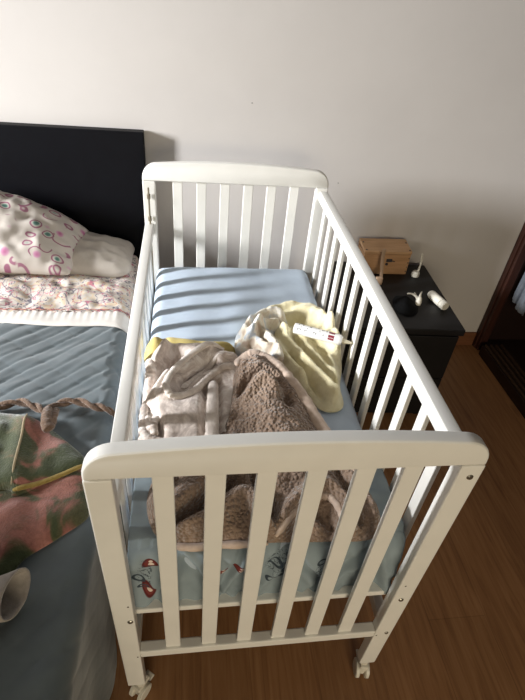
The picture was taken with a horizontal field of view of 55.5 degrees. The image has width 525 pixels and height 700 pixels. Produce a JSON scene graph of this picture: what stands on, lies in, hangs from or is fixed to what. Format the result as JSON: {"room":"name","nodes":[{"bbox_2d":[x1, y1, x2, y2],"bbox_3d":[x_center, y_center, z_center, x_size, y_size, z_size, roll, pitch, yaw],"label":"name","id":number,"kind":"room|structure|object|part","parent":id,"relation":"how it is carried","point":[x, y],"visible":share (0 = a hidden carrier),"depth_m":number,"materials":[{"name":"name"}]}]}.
{"room":"bedroom","nodes":[
{"label":"bedroom","id":0,"kind":"room"},
{"bbox_2d":[0,0,524,331],"bbox_3d":[-0.496,-1.077,1.742,5.350,2.600,0.120,0,39,-8],"label":"wall","id":1,"kind":"structure","parent":0,"point":[412,112],"depth_m":1.87,"materials":[{"name":"paint"}]},
{"bbox_2d":[456,332,476,344],"bbox_3d":[0.315,-0.058,2.600,1.688,0.085,0.012,0,39,-8],"label":"baseboard","id":2,"kind":"structure","parent":1,"relation":"attached to","point":[468,338],"depth_m":2.71,"materials":[{"name":"brown wood"}]},
{"bbox_2d":[109,345,524,699],"bbox_3d":[-0.358,1.344,0.859,5.350,0.060,4.750,0,39,-8],"label":"floor","id":3,"kind":"structure","parent":0,"point":[460,634],"depth_m":1.53,"materials":[{"name":"laminate"}]},
{"bbox_2d":[0,122,145,258],"bbox_3d":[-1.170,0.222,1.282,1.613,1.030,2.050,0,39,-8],"label":"headboard","id":4,"kind":"object","parent":3,"relation":"on","point":[92,176],"visible":0.12,"depth_m":1.90,"materials":[{"name":"black wood"}]},
{"bbox_2d":[0,323,127,699],"bbox_3d":[-1.138,0.589,1.192,1.508,0.551,1.505,0,39,-8],"label":"bed","id":5,"kind":"object","parent":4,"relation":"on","point":[60,644],"visible":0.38,"depth_m":1.15,"materials":[{"name":"blue fabric"}]},
{"bbox_2d":[0,567,30,622],"bbox_3d":[-0.554,0.480,0.924,0.227,0.062,0.091,-10,41,-19],"label":"cup","id":6,"kind":"object","parent":5,"relation":"on","point":[14,585],"visible":1,"depth_m":0.97,"materials":[{"name":"white ceramic"}]},
{"bbox_2d":[0,413,88,575],"bbox_3d":[-0.624,0.298,1.156,0.440,0.063,0.510,-3,39,-11],"label":"blanket","id":7,"kind":"object","parent":5,"relation":"on","point":[43,499],"visible":0.94,"depth_m":1.15,"materials":[{"name":"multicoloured fabric"}]},
{"bbox_3d":[-0.498,0.299,1.170,0.163,0.018,0.017,-18,44,-27],"label":"trim","id":8,"kind":"part","parent":7,"relation":"part of","materials":[{"name":"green fabric"}]},
{"bbox_2d":[0,398,114,432],"bbox_3d":[-0.626,0.177,1.308,0.462,0.076,0.143,0,39,-8],"label":"scarf","id":9,"kind":"object","parent":5,"relation":"on","point":[49,413],"visible":0.98,"depth_m":1.33,"materials":[{"name":"beige fabric"}]},
{"bbox_2d":[0,255,138,333],"bbox_3d":[-1.202,-0.228,1.781,1.459,0.084,0.506,0,39,-8],"label":"sheet","id":10,"kind":"object","parent":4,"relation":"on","point":[30,299],"visible":0.65,"depth_m":1.75,"materials":[{"name":"fabric"}]},
{"bbox_2d":[0,232,134,276],"bbox_3d":[-0.783,-0.379,1.938,0.542,0.142,0.269,0,39,-8],"label":"pillow","id":11,"kind":"object","parent":10,"relation":"on","point":[95,254],"visible":0.41,"depth_m":1.89,"materials":[{"name":"white fabric"}]},
{"bbox_2d":[0,191,88,274],"bbox_3d":[-0.941,-0.438,1.798,0.558,0.260,0.280,0,39,-8],"label":"pillow","id":12,"kind":"object","parent":11,"relation":"on","point":[35,238],"visible":0.98,"depth_m":1.77,"materials":[{"name":"fabric"}]},
{"bbox_2d":[81,161,488,699],"bbox_3d":[-0.057,0.135,1.561,0.678,1.008,1.318,0,39,-8],"label":"crib","id":13,"kind":"object","parent":3,"relation":"on","point":[105,469],"visible":0.66,"depth_m":1.05,"materials":[{"name":"white paint"}]},
{"bbox_3d":[-0.289,0.522,1.031,0.044,0.849,0.028,0,39,-8],"label":"post","id":14,"kind":"part","parent":13,"relation":"part of","materials":[{"name":"white paint"}]},
{"bbox_3d":[-0.344,-0.067,1.355,0.030,0.036,1.217,0,39,-8],"label":"rail","id":15,"kind":"part","parent":13,"relation":"part of","materials":[{"name":"white paint"}]},
{"bbox_3d":[-0.397,0.425,1.745,0.026,0.034,1.217,0,39,-8],"label":"rail","id":16,"kind":"part","parent":13,"relation":"part of","materials":[{"name":"white paint"}]},
{"bbox_3d":[-0.307,0.879,1.348,0.024,0.007,0.020,23,41,20],"label":"brake lever","id":17,"kind":"part","parent":13,"relation":"part of","materials":[{"name":"white plastic"}]},
{"bbox_3d":[-0.430,-0.259,1.995,0.044,0.849,0.028,0,39,-8],"label":"post","id":18,"kind":"part","parent":13,"relation":"part of","materials":[{"name":"white paint"}]},
{"bbox_3d":[-0.421,-0.321,1.917,0.006,0.616,0.006,0,39,-8],"label":"guide rod","id":19,"kind":"part","parent":13,"relation":"part of","materials":[{"name":"metal"}]},
{"bbox_3d":[-0.086,-0.620,1.753,0.660,0.072,0.028,0,39,-8],"label":"rail","id":20,"kind":"part","parent":13,"relation":"part of","materials":[{"name":"white paint"}]},
{"bbox_2d":[150,267,361,576],"bbox_3d":[-0.054,0.104,1.555,0.593,0.190,1.184,0,39,-8],"label":"mattress","id":21,"kind":"object","parent":13,"relation":"on","point":[193,303],"visible":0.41,"depth_m":1.75,"materials":[{"name":"blue fabric"}]},
{"bbox_2d":[138,338,237,439],"bbox_3d":[-0.171,0.117,1.305,0.295,0.085,0.458,0,39,-8],"label":"blanket","id":22,"kind":"object","parent":21,"relation":"on","point":[188,387],"visible":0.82,"depth_m":1.30,"materials":[{"name":"beige fabric"}]},
{"bbox_2d":[144,337,235,361],"bbox_3d":[-0.212,-0.009,1.489,0.276,0.051,0.118,0,39,-8],"label":"folded cloth","id":23,"kind":"object","parent":21,"relation":"on","point":[154,342],"visible":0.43,"depth_m":1.47,"materials":[{"name":"yellow fabric"}]},
{"bbox_2d":[127,468,405,614],"bbox_3d":[0.000,0.434,1.187,0.593,0.259,0.255,0,39,-8],"label":"sheet","id":24,"kind":"object","parent":21,"relation":"on","point":[142,554],"visible":0.34,"depth_m":1.08,"materials":[{"name":"blue fabric"}]},
{"bbox_2d":[147,349,380,551],"bbox_3d":[-0.016,0.184,1.202,0.517,0.131,0.567,0,39,-8],"label":"throw","id":25,"kind":"object","parent":24,"relation":"on","point":[266,396],"visible":0.58,"depth_m":1.08,"materials":[{"name":"brown fabric"}]},
{"bbox_2d":[234,300,343,412],"bbox_3d":[0.085,-0.019,1.490,0.329,0.112,0.467,0,39,-8],"label":"clothing","id":26,"kind":"object","parent":21,"relation":"on","point":[316,364],"visible":0.86,"depth_m":1.48,"materials":[{"name":"yellow fabric"}]},
{"bbox_2d":[293,323,351,344],"bbox_3d":[0.180,-0.043,1.488,0.178,0.033,0.033,16,39,12],"label":"tube","id":27,"kind":"object","parent":26,"relation":"on","point":[300,329],"visible":1,"depth_m":1.48,"materials":[{"name":"plastic"}]},
{"bbox_3d":[-0.004,0.706,1.222,0.573,0.029,0.026,0,39,-8],"label":"rail","id":28,"kind":"part","parent":13,"relation":"part of","materials":[{"name":"white paint"}]},
{"bbox_3d":[-0.062,0.196,1.609,0.588,0.020,1.215,0,39,-8],"label":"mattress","id":29,"kind":"part","parent":13,"relation":"part of","materials":[{"name":"white paint"}]},
{"bbox_3d":[0.055,0.161,0.788,0.660,0.072,0.028,0,39,-8],"label":"rail","id":30,"kind":"part","parent":13,"relation":"part of","materials":[{"name":"white paint"}]},
{"bbox_3d":[0.180,-0.262,2.082,0.044,0.849,0.028,0,39,-8],"label":"post","id":31,"kind":"part","parent":13,"relation":"part of","materials":[{"name":"white paint"}]},
{"bbox_3d":[0.237,0.309,1.744,0.026,0.034,1.217,0,39,-8],"label":"rail","id":32,"kind":"part","parent":13,"relation":"part of","materials":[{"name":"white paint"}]},
{"bbox_3d":[0.290,-0.182,1.355,0.030,0.036,1.217,0,39,-8],"label":"rail","id":33,"kind":"part","parent":13,"relation":"part of","materials":[{"name":"white paint"}]},
{"bbox_3d":[0.321,0.519,1.118,0.044,0.849,0.028,0,39,-8],"label":"post","id":34,"kind":"part","parent":13,"relation":"part of","materials":[{"name":"white paint"}]},
{"bbox_2d":[325,261,465,413],"bbox_3d":[0.531,-0.049,2.282,0.455,0.500,0.520,2,39,-6],"label":"nightstand","id":35,"kind":"object","parent":3,"relation":"on","point":[434,332],"visible":0.39,"depth_m":2.05,"materials":[{"name":"black paint"}]},
{"bbox_2d":[376,249,385,284],"bbox_3d":[0.517,-0.357,2.155,0.034,0.136,0.086,14,39,10],"label":"wooden brush","id":36,"kind":"object","parent":35,"relation":"on","point":[379,278],"visible":0.93,"depth_m":2.16,"materials":[{"name":"brown wood"}]},
{"bbox_3d":[0.519,-0.363,2.161,0.018,0.134,0.070,3,38,-4],"label":"handle","id":37,"kind":"part","parent":36,"relation":"part of","materials":[{"name":"brown wood"}]},
{"bbox_2d":[358,238,411,273],"bbox_3d":[0.543,-0.420,2.247,0.217,0.124,0.113,0,39,-8],"label":"wooden box","id":38,"kind":"object","parent":35,"relation":"on","point":[398,253],"visible":0.88,"depth_m":2.21,"materials":[{"name":"brown wood"}]},
{"bbox_3d":[0.547,-0.461,2.220,0.217,0.026,0.105,0,39,-8],"label":"lid","id":39,"kind":"part","parent":38,"relation":"part of","materials":[{"name":"brown wood"}]},
{"bbox_3d":[0.533,0.194,2.159,0.434,0.205,0.017,2,39,-6],"label":"drawer","id":40,"kind":"part","parent":35,"relation":"part of","materials":[{"name":"black paint"}]},
{"bbox_3d":[0.551,0.024,2.024,0.434,0.220,0.017,2,39,-6],"label":"drawer","id":41,"kind":"part","parent":35,"relation":"part of","materials":[{"name":"black paint"}]},
{"bbox_2d":[393,296,417,315],"bbox_3d":[0.586,-0.193,2.040,0.103,0.029,0.154,0,39,-8],"label":"pouch","id":42,"kind":"object","parent":35,"relation":"on","point":[404,305],"visible":1,"depth_m":2.02,"materials":[{"name":"black fabric"}]},
{"bbox_2d":[407,291,421,305],"bbox_3d":[0.631,-0.212,2.063,0.065,0.048,0.049,0,39,-8],"label":"hair clip","id":43,"kind":"object","parent":35,"relation":"on","point":[418,301],"visible":1,"depth_m":2.05,"materials":[{"name":"white plastic"}]},
{"bbox_2d":[411,253,423,277],"bbox_3d":[0.694,-0.376,2.227,0.038,0.106,0.040,0,39,-8],"label":"brush","id":44,"kind":"object","parent":35,"relation":"on","point":[415,273],"visible":1,"depth_m":2.24,"materials":[{"name":"white plastic"}]},
{"bbox_3d":[0.705,-0.385,2.231,0.013,0.095,0.025,5,38,-2],"label":"handle","id":45,"kind":"part","parent":44,"relation":"part of","materials":[{"name":"white plastic"}]},
{"bbox_2d":[427,290,448,309],"bbox_3d":[0.728,-0.208,2.074,0.038,0.038,0.106,-10,41,-19],"label":"lotion bottle","id":46,"kind":"object","parent":35,"relation":"on","point":[432,295],"visible":1,"depth_m":2.06,"materials":[{"name":"white plastic"}]},
{"bbox_2d":[472,222,524,418],"bbox_3d":[1.689,-0.010,0.939,0.560,2.300,2.945,0,39,-8],"label":"wardrobe","id":47,"kind":"object","parent":3,"relation":"on","point":[499,338],"visible":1,"depth_m":2.56,"materials":[{"name":"brown wood"}]},
{"bbox_3d":[1.273,-0.914,2.020,0.050,2.300,0.051,0,39,-8],"label":"door frame","id":48,"kind":"part","parent":47,"relation":"part of","materials":[{"name":"brown wood"}]},
{"bbox_2d":[512,272,524,315],"bbox_3d":[1.307,-0.561,2.214,0.048,0.915,0.120,0,39,-8],"label":"garment","id":49,"kind":"object","parent":47,"relation":"hanging from","point":[518,298],"visible":1,"depth_m":2.44,"materials":[{"name":"blue fabric"}]}
]}

